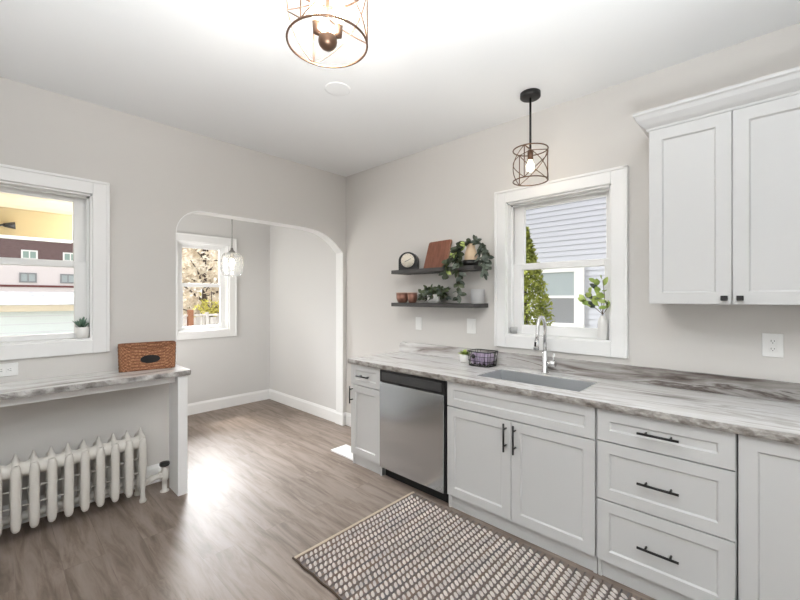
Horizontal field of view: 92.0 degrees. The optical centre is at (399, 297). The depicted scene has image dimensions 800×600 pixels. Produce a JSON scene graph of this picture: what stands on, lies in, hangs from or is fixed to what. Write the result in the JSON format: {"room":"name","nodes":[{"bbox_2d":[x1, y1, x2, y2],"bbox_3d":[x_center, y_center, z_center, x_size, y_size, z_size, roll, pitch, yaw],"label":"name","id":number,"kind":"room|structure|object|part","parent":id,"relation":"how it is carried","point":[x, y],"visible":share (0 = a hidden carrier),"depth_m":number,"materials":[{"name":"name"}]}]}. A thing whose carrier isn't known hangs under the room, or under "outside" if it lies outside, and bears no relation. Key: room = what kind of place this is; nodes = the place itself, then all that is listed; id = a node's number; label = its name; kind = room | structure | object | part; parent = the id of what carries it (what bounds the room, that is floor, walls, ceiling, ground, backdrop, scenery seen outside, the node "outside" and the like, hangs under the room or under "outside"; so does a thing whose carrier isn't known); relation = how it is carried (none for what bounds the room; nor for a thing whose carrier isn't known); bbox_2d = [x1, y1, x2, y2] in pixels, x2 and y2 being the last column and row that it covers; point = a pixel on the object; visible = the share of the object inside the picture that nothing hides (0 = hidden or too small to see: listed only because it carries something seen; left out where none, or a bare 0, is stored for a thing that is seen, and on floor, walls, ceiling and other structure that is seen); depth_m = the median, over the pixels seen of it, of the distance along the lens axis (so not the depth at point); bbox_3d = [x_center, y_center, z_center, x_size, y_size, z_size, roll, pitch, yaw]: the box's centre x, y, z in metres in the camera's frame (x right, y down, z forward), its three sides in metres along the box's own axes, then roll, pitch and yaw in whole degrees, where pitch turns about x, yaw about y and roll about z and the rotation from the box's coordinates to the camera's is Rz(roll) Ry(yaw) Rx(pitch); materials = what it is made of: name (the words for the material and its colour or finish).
{"room":"kitchen","nodes":[
{"label":"kitchen","id":0,"kind":"room"},
{"bbox_2d":[75,327,88,337],"bbox_3d":[-2.239,0.244,2.720,0.078,0.078,0.078,0,0,43],"label":"pot","id":1,"kind":"object","parent":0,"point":[80,332],"depth_m":2.69,"materials":[{"name":"white ceramic"}]},
{"bbox_2d":[0,77,345,505],"bbox_3d":[-2.169,0.031,2.850,0.120,2.828,4.400,0,0,43],"label":"wall","id":2,"kind":"structure","parent":0,"point":[157,174],"depth_m":2.92,"materials":[{"name":"white paint"}]},
{"bbox_2d":[0,363,17,376],"bbox_3d":[-2.480,0.453,2.425,0.008,0.080,0.116,0,0,43],"label":"power outlet","id":3,"kind":"object","parent":2,"relation":"attached to","point":[9,369],"visible":1,"depth_m":2.44,"materials":[{"name":"white plastic"}]},
{"bbox_2d":[0,164,109,360],"bbox_3d":[-2.491,-0.221,2.507,0.180,1.222,0.954,0,0,43],"label":"window","id":4,"kind":"structure","parent":2,"relation":"in","point":[90,199],"depth_m":2.73,"materials":[{"name":"white paint"}]},
{"bbox_3d":[-2.531,-0.469,2.545,0.034,0.508,0.736,0,0,43],"label":"sash","id":5,"kind":"part","parent":4,"relation":"part of","materials":[{"name":"white paint"}]},
{"bbox_3d":[-2.505,0.012,2.520,0.034,0.543,0.736,0,0,43],"label":"sash","id":6,"kind":"part","parent":4,"relation":"part of","materials":[{"name":"white paint"}]},
{"bbox_3d":[-2.500,0.289,2.516,0.156,0.012,0.760,0,0,43],"label":"sill","id":7,"kind":"part","parent":4,"relation":"part of","materials":[{"name":"white paint"}]},
{"bbox_2d":[73,316,88,337],"bbox_3d":[-2.229,0.206,2.725,0.089,0.154,0.113,0,0,33],"label":"potted succulent","id":8,"kind":"object","parent":4,"relation":"on","point":[81,331],"visible":0.98,"depth_m":2.70,"materials":[{"name":"white ceramic"}]},
{"bbox_2d":[2,463,161,529],"bbox_3d":[-2.757,1.375,2.126,0.016,0.140,2.540,0,0,43],"label":"baseboard","id":9,"kind":"structure","parent":2,"relation":"attached to","point":[153,469],"depth_m":2.66,"materials":[{"name":"white paint"}]},
{"bbox_2d":[176,211,342,412],"bbox_3d":[-1.277,0.354,3.797,0.122,2.182,1.713,0,0,43],"label":"trim","id":10,"kind":"structure","parent":2,"relation":"attached to","point":[339,254],"depth_m":4.39,"materials":[{"name":"white paint"}]},
{"bbox_2d":[176,214,269,403],"bbox_3d":[-2.530,0.031,4.940,0.130,2.828,2.150,0,0,43],"label":"wall","id":11,"kind":"structure","parent":0,"point":[220,367],"depth_m":5.23,"materials":[{"name":"white paint"}]},
{"bbox_2d":[177,232,236,339],"bbox_3d":[-2.526,-0.141,4.936,0.180,1.302,0.814,0,0,43],"label":"window","id":12,"kind":"structure","parent":11,"relation":"in","point":[227,285],"depth_m":5.04,"materials":[{"name":"white paint"}]},
{"bbox_3d":[-2.566,-0.411,4.974,0.034,0.543,0.596,0,0,43],"label":"sash","id":13,"kind":"part","parent":12,"relation":"part of","materials":[{"name":"white paint"}]},
{"bbox_3d":[-2.540,0.109,4.949,0.034,0.588,0.596,0,0,43],"label":"sash","id":14,"kind":"part","parent":12,"relation":"part of","materials":[{"name":"white paint"}]},
{"bbox_3d":[-2.535,0.409,4.944,0.156,0.012,0.620,0,0,43],"label":"sill","id":15,"kind":"part","parent":12,"relation":"part of","materials":[{"name":"white paint"}]},
{"bbox_2d":[188,389,269,414],"bbox_3d":[-2.505,1.375,4.860,0.016,0.140,1.868,0,0,43],"label":"baseboard","id":16,"kind":"structure","parent":11,"relation":"attached to","point":[224,402],"depth_m":5.09,"materials":[{"name":"white paint"}]},
{"bbox_2d":[0,399,655,599],"bbox_3d":[-0.698,1.520,1.568,7.420,0.150,4.550,0,0,43],"label":"floor","id":17,"kind":"structure","parent":0,"point":[267,485],"depth_m":2.43,"materials":[{"name":"wood"}]},
{"bbox_2d":[0,428,169,535],"bbox_3d":[-2.117,1.190,2.523,0.189,0.511,1.090,0,0,43],"label":"radiator","id":18,"kind":"object","parent":17,"relation":"on","point":[127,456],"visible":1,"depth_m":2.48,"materials":[{"name":"white metal"}]},
{"bbox_3d":[-2.146,1.195,2.437,0.010,0.110,0.877,0,0,43],"label":"tie rod","id":19,"kind":"part","parent":18,"relation":"part of","materials":[{"name":"white paint"}]},
{"bbox_3d":[-1.761,1.242,2.889,0.070,0.027,0.069,0,0,43],"label":"valve knob","id":20,"kind":"part","parent":18,"relation":"part of","materials":[{"name":"black metal"}]},
{"bbox_2d":[0,364,190,495],"bbox_3d":[-2.414,0.989,2.214,0.390,0.912,2.138,0,0,43],"label":"table","id":21,"kind":"object","parent":17,"relation":"on","point":[45,389],"visible":0.99,"depth_m":2.69,"materials":[{"name":"stone"}]},
{"bbox_2d":[118,341,175,371],"bbox_3d":[-1.894,0.434,2.897,0.364,0.196,0.134,0,0,-38],"label":"wicker basket","id":22,"kind":"object","parent":21,"relation":"on","point":[139,356],"visible":1,"depth_m":2.86,"materials":[{"name":"brown wicker"}]},
{"bbox_3d":[-1.666,1.008,2.901,0.202,0.874,0.064,0,0,43],"label":"panel","id":23,"kind":"part","parent":21,"relation":"part of","materials":[{"name":"white paint"}]},
{"bbox_2d":[331,444,352,460],"bbox_3d":[-0.463,1.438,3.590,0.349,0.014,0.183,0,0,43],"label":"sunlight patch","id":24,"kind":"object","parent":17,"relation":"on","point":[345,450],"visible":0.71,"depth_m":3.60,"materials":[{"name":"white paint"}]},
{"bbox_2d":[349,364,385,475],"bbox_3d":[-0.094,1.007,3.454,0.367,0.876,0.667,0,0,43],"label":"base cabinet","id":25,"kind":"object","parent":17,"relation":"on","point":[365,386],"visible":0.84,"depth_m":3.24,"materials":[{"name":"grey paint"}]},
{"bbox_3d":[-0.288,1.050,3.249,0.363,0.597,0.020,0,0,43],"label":"door","id":26,"kind":"part","parent":25,"relation":"part of","materials":[{"name":"grey paint"}]},
{"bbox_3d":[-0.288,0.659,3.249,0.363,0.172,0.020,0,0,43],"label":"drawer","id":27,"kind":"part","parent":25,"relation":"part of","materials":[{"name":"grey paint"}]},
{"bbox_2d":[380,369,448,502],"bbox_3d":[0.284,1.009,3.104,0.649,0.872,0.628,0,0,43],"label":"dishwasher","id":28,"kind":"object","parent":17,"relation":"on","point":[413,408],"visible":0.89,"depth_m":2.84,"materials":[{"name":"silver metal"}]},
{"bbox_3d":[0.084,0.622,2.893,0.646,0.094,0.046,0,0,43],"label":"control panel","id":29,"kind":"part","parent":28,"relation":"part of","materials":[{"name":"black plastic"}]},
{"bbox_2d":[292,491,643,599],"bbox_3d":[0.446,1.436,1.834,1.932,0.017,1.020,0,0,43],"label":"rug","id":30,"kind":"object","parent":17,"relation":"on","point":[414,547],"visible":1,"depth_m":2.08,"materials":[{"name":"beige fabric"}]},
{"bbox_3d":[0.107,1.439,1.478,1.926,0.011,0.017,0,0,43],"label":"edge cord","id":31,"kind":"part","parent":30,"relation":"part of","materials":[{"name":"brown fabric"}]},
{"bbox_2d":[447,381,597,573],"bbox_3d":[0.870,1.007,2.547,0.954,0.876,0.667,0,0,43],"label":"base cabinet","id":32,"kind":"object","parent":17,"relation":"on","point":[525,467],"visible":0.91,"depth_m":2.28,"materials":[{"name":"grey paint"}]},
{"bbox_3d":[0.504,1.047,2.503,0.472,0.603,0.020,0,0,43],"label":"door","id":33,"kind":"part","parent":32,"relation":"part of","materials":[{"name":"grey paint"}]},
{"bbox_3d":[0.634,0.845,2.341,0.012,0.170,0.042,0,0,43],"label":"handle","id":34,"kind":"part","parent":32,"relation":"part of","materials":[{"name":"black metal"}]},
{"bbox_3d":[0.679,0.845,2.298,0.012,0.170,0.042,0,0,43],"label":"handle","id":35,"kind":"part","parent":32,"relation":"part of","materials":[{"name":"black metal"}]},
{"bbox_3d":[0.677,0.656,2.341,0.946,0.165,0.020,0,0,43],"label":"false drawer","id":36,"kind":"part","parent":32,"relation":"part of","materials":[{"name":"grey paint"}]},
{"bbox_3d":[0.850,1.047,2.178,0.470,0.603,0.020,0,0,43],"label":"door","id":37,"kind":"part","parent":32,"relation":"part of","materials":[{"name":"grey paint"}]},
{"bbox_2d":[348,351,799,444],"bbox_3d":[0.866,0.550,2.562,3.046,0.037,0.652,0,0,43],"label":"countertop","id":38,"kind":"structure","parent":32,"relation":"on","point":[753,417],"depth_m":2.06,"materials":[{"name":"stone"}]},
{"bbox_2d":[458,349,469,362],"bbox_3d":[0.532,0.474,3.188,0.116,0.114,0.106,0,0,-6],"label":"potted plant","id":39,"kind":"object","parent":38,"relation":"on","point":[464,354],"visible":0.94,"depth_m":3.16,"materials":[{"name":"green plant"}]},
{"bbox_3d":[0.535,0.497,3.196,0.084,0.068,0.084,0,0,43],"label":"pot","id":40,"kind":"part","parent":39,"relation":"part of","materials":[{"name":"white ceramic"}]},
{"bbox_2d":[467,349,497,367],"bbox_3d":[0.650,0.473,3.041,0.220,0.116,0.178,0,0,43],"label":"wire basket","id":41,"kind":"object","parent":38,"relation":"on","point":[477,357],"visible":1,"depth_m":3.00,"materials":[{"name":"black metal"}]},
{"bbox_2d":[479,370,595,391],"bbox_3d":[0.884,0.633,2.537,0.673,0.192,0.338,0,0,43],"label":"sink","id":42,"kind":"object","parent":38,"relation":"in","point":[554,382],"visible":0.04,"depth_m":2.68,"materials":[{"name":"silver metal"}]},
{"bbox_2d":[533,316,556,373],"bbox_3d":[0.999,0.327,2.670,0.103,0.408,0.188,0,0,43],"label":"faucet","id":43,"kind":"object","parent":38,"relation":"on","point":[545,362],"visible":1,"depth_m":2.72,"materials":[{"name":"silver metal"}]},
{"bbox_3d":[0.981,0.252,2.688,0.025,0.258,0.160,0,0,43],"label":"spout","id":44,"kind":"part","parent":43,"relation":"part of","materials":[{"name":"silver metal"}]},
{"bbox_3d":[1.060,0.433,2.705,0.062,0.098,0.044,0,0,43],"label":"lever","id":45,"kind":"part","parent":43,"relation":"part of","materials":[{"name":"silver metal"}]},
{"bbox_2d":[597,409,737,599],"bbox_3d":[1.420,1.007,2.029,0.548,0.876,0.667,0,0,43],"label":"base cabinet","id":46,"kind":"object","parent":17,"relation":"on","point":[667,492],"visible":0.94,"depth_m":1.80,"materials":[{"name":"grey paint"}]},
{"bbox_3d":[1.204,1.195,1.804,0.165,0.012,0.042,0,0,43],"label":"handle","id":47,"kind":"part","parent":46,"relation":"part of","materials":[{"name":"black metal"}]},
{"bbox_3d":[1.204,0.889,1.804,0.165,0.012,0.042,0,0,43],"label":"handle","id":48,"kind":"part","parent":46,"relation":"part of","materials":[{"name":"black metal"}]},
{"bbox_3d":[1.204,0.648,1.804,0.165,0.012,0.042,0,0,43],"label":"handle","id":49,"kind":"part","parent":46,"relation":"part of","materials":[{"name":"black metal"}]},
{"bbox_3d":[1.227,1.193,1.824,0.540,0.310,0.020,0,0,43],"label":"drawer","id":50,"kind":"part","parent":46,"relation":"part of","materials":[{"name":"grey paint"}]},
{"bbox_3d":[1.227,0.885,1.824,0.540,0.293,0.020,0,0,43],"label":"drawer","id":51,"kind":"part","parent":46,"relation":"part of","materials":[{"name":"grey paint"}]},
{"bbox_3d":[1.227,0.652,1.824,0.540,0.158,0.020,0,0,43],"label":"drawer","id":52,"kind":"part","parent":46,"relation":"part of","materials":[{"name":"grey paint"}]},
{"bbox_2d":[738,434,799,599],"bbox_3d":[1.803,1.007,1.698,0.456,0.876,0.626,0,0,43],"label":"base cabinet","id":53,"kind":"object","parent":17,"relation":"on","point":[768,470],"visible":0.7,"depth_m":1.57,"materials":[{"name":"grey paint"}]},
{"bbox_2d":[0,0,799,176],"bbox_3d":[-0.698,-1.481,1.568,7.420,0.204,4.550,0,0,43],"label":"ceiling","id":54,"kind":"structure","parent":0,"point":[432,73],"depth_m":2.24,"materials":[{"name":"white paint"}]},
{"bbox_2d":[220,219,243,276],"bbox_3d":[-1.899,-0.814,4.362,0.248,1.138,0.248,0,0,43],"label":"pendant light","id":55,"kind":"object","parent":54,"relation":"hanging from","point":[231,252],"visible":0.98,"depth_m":4.35,"materials":[{"name":"silver metal"}]},
{"bbox_2d":[229,248,234,258],"bbox_3d":[-1.899,-0.505,4.362,0.072,0.120,0.072,0,0,43],"label":"socket","id":56,"kind":"object","parent":55,"relation":"attached to","point":[231,252],"depth_m":4.34,"materials":[{"name":"silver metal"}]},
{"bbox_3d":[-1.899,-0.379,4.362,0.248,0.268,0.248,0,0,43],"label":"lamp shade","id":57,"kind":"part","parent":55,"relation":"part of","materials":[{"name":"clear glass"}]},
{"bbox_3d":[-1.899,-0.402,4.362,0.056,0.085,0.055,0,0,43],"label":"bulb","id":58,"kind":"part","parent":55,"relation":"part of","materials":[{"name":"white glass"}]},
{"bbox_2d":[286,0,367,67],"bbox_3d":[-0.276,-1.164,1.473,0.308,0.437,0.308,0,0,43],"label":"ceiling light","id":59,"kind":"object","parent":54,"relation":"attached to","point":[327,40],"visible":1,"depth_m":1.46,"materials":[{"name":"brown metal"}]},
{"bbox_3d":[-0.318,-1.084,1.462,0.052,0.079,0.051,0,0,43],"label":"bulb","id":60,"kind":"part","parent":59,"relation":"part of","materials":[{"name":"white glass"}]},
{"bbox_2d":[312,19,321,35],"bbox_3d":[-0.302,-1.015,1.464,0.061,0.059,0.029,0,0,-9],"label":"socket","id":61,"kind":"object","parent":59,"relation":"attached to","point":[315,22],"depth_m":1.45,"materials":[{"name":"brown metal"}]},
{"bbox_3d":[-0.276,-1.174,1.473,0.012,0.378,0.012,0,0,43],"label":"stem","id":62,"kind":"part","parent":59,"relation":"part of","materials":[{"name":"brown metal"}]},
{"bbox_2d":[333,23,342,38],"bbox_3d":[-0.250,-1.015,1.482,0.061,0.059,0.029,0,0,-8],"label":"socket","id":63,"kind":"object","parent":59,"relation":"attached to","point":[339,27],"depth_m":1.47,"materials":[{"name":"brown metal"}]},
{"bbox_3d":[-0.234,-1.084,1.484,0.052,0.079,0.051,0,0,43],"label":"bulb","id":64,"kind":"part","parent":59,"relation":"part of","materials":[{"name":"white glass"}]},
{"bbox_2d":[512,88,548,185],"bbox_3d":[0.881,-1.084,2.609,0.232,0.597,0.232,0,0,43],"label":"pendant light","id":65,"kind":"object","parent":54,"relation":"hanging from","point":[529,95],"visible":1,"depth_m":2.59,"materials":[{"name":"black metal"}]},
{"bbox_2d":[527,150,532,160],"bbox_3d":[0.881,-0.962,2.609,0.040,0.065,0.040,0,0,43],"label":"socket","id":66,"kind":"object","parent":65,"relation":"attached to","point":[529,153],"depth_m":2.59,"materials":[{"name":"brown metal"}]},
{"bbox_3d":[0.881,-1.164,2.609,0.015,0.378,0.015,0,0,43],"label":"rod","id":67,"kind":"part","parent":65,"relation":"part of","materials":[{"name":"black metal"}]},
{"bbox_3d":[0.881,-0.891,2.609,0.052,0.079,0.051,0,0,43],"label":"bulb","id":68,"kind":"part","parent":65,"relation":"part of","materials":[{"name":"white glass"}]},
{"bbox_2d":[270,23,799,413],"bbox_3d":[0.847,0.031,3.114,7.290,2.828,0.182,0,0,43],"label":"wall","id":69,"kind":"structure","parent":0,"point":[445,191],"depth_m":3.18,"materials":[{"name":"white paint"}]},
{"bbox_2d":[269,389,335,421],"bbox_3d":[-1.298,1.375,4.996,1.554,0.140,0.016,0,0,43],"label":"baseboard","id":70,"kind":"structure","parent":69,"relation":"attached to","point":[324,412],"depth_m":4.92,"materials":[{"name":"white paint"}]},
{"bbox_2d":[335,411,345,425],"bbox_3d":[-0.675,1.375,4.425,0.136,0.140,0.058,0,0,43],"label":"baseboard","id":71,"kind":"structure","parent":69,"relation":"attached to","point":[338,416],"depth_m":4.39,"materials":[{"name":"white paint"}]},
{"bbox_2d":[346,412,350,426],"bbox_3d":[-0.311,1.375,4.112,0.824,0.140,0.016,0,0,43],"label":"baseboard","id":72,"kind":"structure","parent":69,"relation":"attached to","point":[348,415],"depth_m":4.35,"materials":[{"name":"white paint"}]},
{"bbox_2d":[416,317,421,329],"bbox_3d":[0.176,0.242,3.656,0.074,0.118,0.010,0,0,43],"label":"light switch","id":73,"kind":"object","parent":69,"relation":"attached to","point":[418,319],"visible":1,"depth_m":3.65,"materials":[{"name":"white plastic"}]},
{"bbox_2d":[391,265,487,274],"bbox_3d":[0.320,-0.239,3.377,0.898,0.034,0.219,0,0,43],"label":"floating shelf","id":74,"kind":"object","parent":69,"relation":"attached to","point":[466,268],"visible":0.84,"depth_m":3.28,"materials":[{"name":"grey wood"}]},
{"bbox_2d":[399,252,418,269],"bbox_3d":[0.081,-0.339,3.581,0.180,0.167,0.072,0,0,19],"label":"desk clock","id":75,"kind":"object","parent":74,"relation":"on","point":[407,260],"visible":0.97,"depth_m":3.55,"materials":[{"name":"black plastic"}]},
{"bbox_2d":[424,239,451,267],"bbox_3d":[0.334,-0.383,3.442,0.270,0.255,0.077,0,0,43],"label":"cutting board","id":76,"kind":"object","parent":74,"relation":"on","point":[438,251],"visible":0.75,"depth_m":3.43,"materials":[{"name":"brown wood"}]},
{"bbox_2d":[438,235,494,303],"bbox_3d":[0.533,-0.233,3.060,0.464,0.559,0.223,0,0,35],"label":"eucalyptus garland","id":77,"kind":"object","parent":74,"relation":"on","point":[456,258],"visible":0.98,"depth_m":3.05,"materials":[{"name":"green plant"}]},
{"bbox_2d":[462,244,479,265],"bbox_3d":[0.573,-0.345,3.119,0.152,0.178,0.152,0,0,43],"label":"vase","id":78,"kind":"object","parent":74,"relation":"on","point":[470,252],"visible":0.72,"depth_m":3.08,"materials":[{"name":"beige ceramic"}]},
{"bbox_2d":[462,260,479,265],"bbox_3d":[0.573,-0.278,3.119,0.152,0.045,0.152,0,0,43],"label":"bowl","id":79,"kind":"object","parent":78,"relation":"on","point":[465,262],"depth_m":3.05,"materials":[{"name":"black metal"}]},
{"bbox_2d":[391,303,487,307],"bbox_3d":[0.320,0.062,3.377,0.898,0.034,0.219,0,0,43],"label":"floating shelf","id":80,"kind":"object","parent":69,"relation":"attached to","point":[447,305],"visible":0.98,"depth_m":3.18,"materials":[{"name":"grey wood"}]},
{"bbox_2d":[396,292,407,302],"bbox_3d":[0.022,-0.003,3.643,0.117,0.096,0.117,0,0,43],"label":"copper cup","id":81,"kind":"object","parent":80,"relation":"on","point":[401,297],"visible":0.91,"depth_m":3.60,"materials":[{"name":"brown metal"}]},
{"bbox_2d":[407,292,416,302],"bbox_3d":[0.114,-0.003,3.557,0.093,0.096,0.093,0,0,43],"label":"copper cup","id":82,"kind":"object","parent":80,"relation":"on","point":[412,296],"visible":1,"depth_m":3.52,"materials":[{"name":"brown metal"}]},
{"bbox_2d":[417,284,451,302],"bbox_3d":[0.289,-0.039,3.374,0.385,0.168,0.210,0,0,43],"label":"potted plant","id":83,"kind":"object","parent":80,"relation":"on","point":[434,294],"visible":0.99,"depth_m":3.33,"materials":[{"name":"green plant"}]},
{"bbox_3d":[0.298,0.008,3.384,0.124,0.075,0.124,0,0,43],"label":"pot","id":84,"kind":"part","parent":83,"relation":"part of","materials":[{"name":"white ceramic"}]},
{"bbox_2d":[471,289,484,303],"bbox_3d":[0.625,-0.012,3.104,0.110,0.115,0.110,0,0,43],"label":"candle jar","id":85,"kind":"object","parent":80,"relation":"on","point":[477,295],"visible":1,"depth_m":3.06,"materials":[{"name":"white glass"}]},
{"bbox_2d":[467,319,475,333],"bbox_3d":[0.601,0.238,3.257,0.086,0.125,0.010,0,0,43],"label":"light switch","id":86,"kind":"object","parent":69,"relation":"attached to","point":[471,323],"visible":1,"depth_m":3.25,"materials":[{"name":"white plastic"}]},
{"bbox_2d":[494,165,627,358],"bbox_3d":[1.161,-0.228,2.833,0.941,1.227,0.200,0,0,43],"label":"window","id":87,"kind":"structure","parent":69,"relation":"in","point":[511,205],"depth_m":2.77,"materials":[{"name":"white paint"}]},
{"bbox_3d":[0.890,0.253,3.022,0.056,0.050,0.056,0,0,43],"label":"tealight glass","id":88,"kind":"part","parent":87,"relation":"part of","materials":[{"name":"white glass"}]},
{"bbox_3d":[1.169,0.284,2.842,0.747,0.012,0.176,0,0,43],"label":"sill","id":89,"kind":"part","parent":87,"relation":"part of","materials":[{"name":"white paint"}]},
{"bbox_3d":[1.192,-0.476,2.866,0.723,0.513,0.034,0,0,43],"label":"sash","id":90,"kind":"part","parent":87,"relation":"part of","materials":[{"name":"white paint"}]},
{"bbox_3d":[1.167,0.006,2.840,0.723,0.545,0.034,0,0,43],"label":"sash","id":91,"kind":"part","parent":87,"relation":"part of","materials":[{"name":"white paint"}]},
{"bbox_2d":[578,275,609,339],"bbox_3d":[1.287,0.065,2.568,0.184,0.427,0.135,0,0,18],"label":"bud vase","id":92,"kind":"object","parent":87,"relation":"on","point":[602,321],"visible":1,"depth_m":2.56,"materials":[{"name":"white ceramic"}]},
{"bbox_3d":[1.305,0.021,2.582,0.162,0.271,0.070,0,0,38],"label":"stem","id":93,"kind":"part","parent":92,"relation":"part of","materials":[{"name":"green plant"}]},
{"bbox_2d":[399,342,799,403],"bbox_3d":[1.096,0.479,2.779,3.008,0.102,0.025,0,0,43],"label":"backsplash","id":94,"kind":"structure","parent":69,"relation":"attached to","point":[780,391],"depth_m":2.37,"materials":[{"name":"stone"}]},
{"bbox_2d":[633,67,799,304],"bbox_3d":[1.676,-0.484,1.984,0.758,1.034,0.386,0,0,43],"label":"upper cabinet","id":95,"kind":"object","parent":69,"relation":"attached to","point":[724,164],"visible":1,"depth_m":1.87,"materials":[{"name":"grey paint"}]},
{"bbox_3d":[1.480,-0.435,1.982,0.339,0.930,0.020,0,0,43],"label":"door","id":96,"kind":"part","parent":95,"relation":"part of","materials":[{"name":"grey paint"}]},
{"bbox_3d":[1.676,-0.950,1.984,0.758,0.101,0.386,0,0,43],"label":"crown moulding","id":97,"kind":"part","parent":95,"relation":"part of","materials":[{"name":"grey paint"}]},
{"bbox_3d":[1.569,0.001,1.869,0.026,0.024,0.020,0,0,43],"label":"knob","id":98,"kind":"part","parent":95,"relation":"part of","materials":[{"name":"black metal"}]},
{"bbox_3d":[1.611,0.001,1.830,0.026,0.024,0.020,0,0,43],"label":"knob","id":99,"kind":"part","parent":95,"relation":"part of","materials":[{"name":"black metal"}]},
{"bbox_3d":[1.732,-0.435,1.745,0.345,0.930,0.020,0,0,43],"label":"door","id":100,"kind":"part","parent":95,"relation":"part of","materials":[{"name":"grey paint"}]},
{"bbox_2d":[762,333,783,357],"bbox_3d":[1.934,0.246,2.003,0.080,0.122,0.008,0,0,43],"label":"power outlet","id":101,"kind":"object","parent":69,"relation":"attached to","point":[772,344],"visible":1,"depth_m":2.00,"materials":[{"name":"white plastic"}]},
{"bbox_2d":[769,339,776,343],"bbox_3d":[1.932,0.226,2.001,0.029,0.029,0.003,0,0,43],"label":"socket","id":102,"kind":"object","parent":101,"relation":"attached to","point":[771,341],"depth_m":2.00,"materials":[{"name":"grey plastic"}]},
{"bbox_2d":[769,346,776,351],"bbox_3d":[1.932,0.266,2.001,0.029,0.029,0.003,0,0,43],"label":"socket","id":103,"kind":"object","parent":101,"relation":"attached to","point":[771,348],"depth_m":2.00,"materials":[{"name":"grey plastic"}]},
{"bbox_3d":[-29.104,2.645,10.620,130.000,0.200,130.000,0,0,43],"label":"ground","id":104,"kind":"structure","parent":0,"visible":0},
{"bbox_2d":[0,192,72,243],"bbox_3d":[-4.812,0.715,2.488,2.946,3.660,4.450,0,0,43],"label":"porch roof","id":105,"kind":"structure","parent":104,"relation":"on","point":[35,218],"depth_m":4.70,"materials":[{"name":"beige"}]},
{"bbox_2d":[0,222,15,228],"bbox_3d":[-4.670,-0.853,4.526,0.247,0.100,0.086,0,0,-36],"label":"floodlight","id":106,"kind":"object","parent":105,"relation":"attached to","point":[12,225],"visible":1,"depth_m":4.54,"materials":[{"name":"black metal"}]},
{"bbox_2d":[0,238,73,291],"bbox_3d":[-56.541,-1.812,28.887,12.400,8.715,59.400,0,0,43],"label":"apartment building","id":107,"kind":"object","parent":104,"relation":"on","point":[13,278],"visible":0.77,"depth_m":40.02,"materials":[{"name":"brick"}]},
{"bbox_3d":[-38.166,-2.070,39.622,0.050,0.720,1.020,0,0,43],"label":"pane","id":108,"kind":"part","parent":107,"relation":"part of","materials":[{"name":"grey glass"}]},
{"bbox_3d":[-38.097,-4.430,39.695,0.050,0.670,0.970,0,0,43],"label":"pane","id":109,"kind":"part","parent":107,"relation":"part of","materials":[{"name":"grey"}]},
{"bbox_3d":[-36.028,-2.070,41.894,0.050,0.720,1.020,0,0,43],"label":"pane","id":110,"kind":"part","parent":107,"relation":"part of","materials":[{"name":"grey glass"}]},
{"bbox_3d":[-35.891,-4.430,42.040,0.050,0.670,0.970,0,0,43],"label":"pane","id":111,"kind":"part","parent":107,"relation":"part of","materials":[{"name":"grey"}]},
{"bbox_2d":[0,291,73,335],"bbox_3d":[-12.086,1.193,7.582,4.590,2.705,11.300,0,0,43],"label":"garage","id":112,"kind":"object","parent":104,"relation":"on","point":[21,313],"visible":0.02,"depth_m":8.80,"materials":[{"name":"white"}]},
{"bbox_2d":[182,248,218,316],"bbox_3d":[-5.652,-0.298,10.765,2.970,5.696,2.962,0,0,31],"label":"bare tree","id":113,"kind":"object","parent":104,"relation":"on","point":[195,270],"visible":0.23,"depth_m":10.49,"materials":[{"name":"brown plant"}]},
{"bbox_2d":[183,310,218,325],"bbox_3d":[-3.981,1.400,8.811,0.130,2.290,5.000,0,0,43],"label":"wooden fence","id":114,"kind":"object","parent":104,"relation":"on","point":[189,319],"visible":0.04,"depth_m":8.43,"materials":[{"name":"white wood"}]},
{"bbox_3d":[-4.484,1.400,8.255,0.100,2.290,0.100,0,0,43],"label":"post","id":115,"kind":"part","parent":114,"relation":"part of","materials":[{"name":"brown wood"}]},
{"bbox_3d":[-3.992,0.378,8.822,0.060,0.045,5.000,0,0,43],"label":"rail","id":116,"kind":"part","parent":114,"relation":"part of","materials":[{"name":"white wood"}]},
{"bbox_3d":[-4.262,1.430,8.513,0.070,2.230,0.060,0,0,43],"label":"post","id":117,"kind":"part","parent":114,"relation":"part of","materials":[{"name":"white wood"}]},
{"bbox_2d":[193,291,218,324],"bbox_3d":[-4.461,1.197,9.224,0.897,2.705,0.999,0,0,-4],"label":"shrub","id":118,"kind":"object","parent":104,"relation":"on","point":[213,309],"visible":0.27,"depth_m":9.15,"materials":[{"name":"yellow plant"}]},
{"bbox_2d":[524,227,554,325],"bbox_3d":[1.774,0.760,5.459,0.864,3.570,0.862,0,0,19],"label":"conifer","id":119,"kind":"object","parent":104,"relation":"on","point":[536,287],"visible":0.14,"depth_m":5.29,"materials":[{"name":"green plant"}]},
{"bbox_2d":[526,197,605,327],"bbox_3d":[4.154,-1.705,8.022,14.800,8.500,5.000,0,0,43],"label":"house","id":120,"kind":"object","parent":104,"relation":"on","point":[571,231],"visible":0.16,"depth_m":6.46,"materials":[{"name":"white"}]},
{"bbox_3d":[2.692,0.215,6.616,0.578,0.420,0.008,0,0,43],"label":"pane","id":121,"kind":"part","parent":120,"relation":"part of","materials":[{"name":"grey glass"}]},
{"bbox_3d":[2.693,-0.237,6.617,0.578,0.395,0.008,0,0,43],"label":"pane","id":122,"kind":"part","parent":120,"relation":"part of","materials":[{"name":"grey glass"}]}
]}

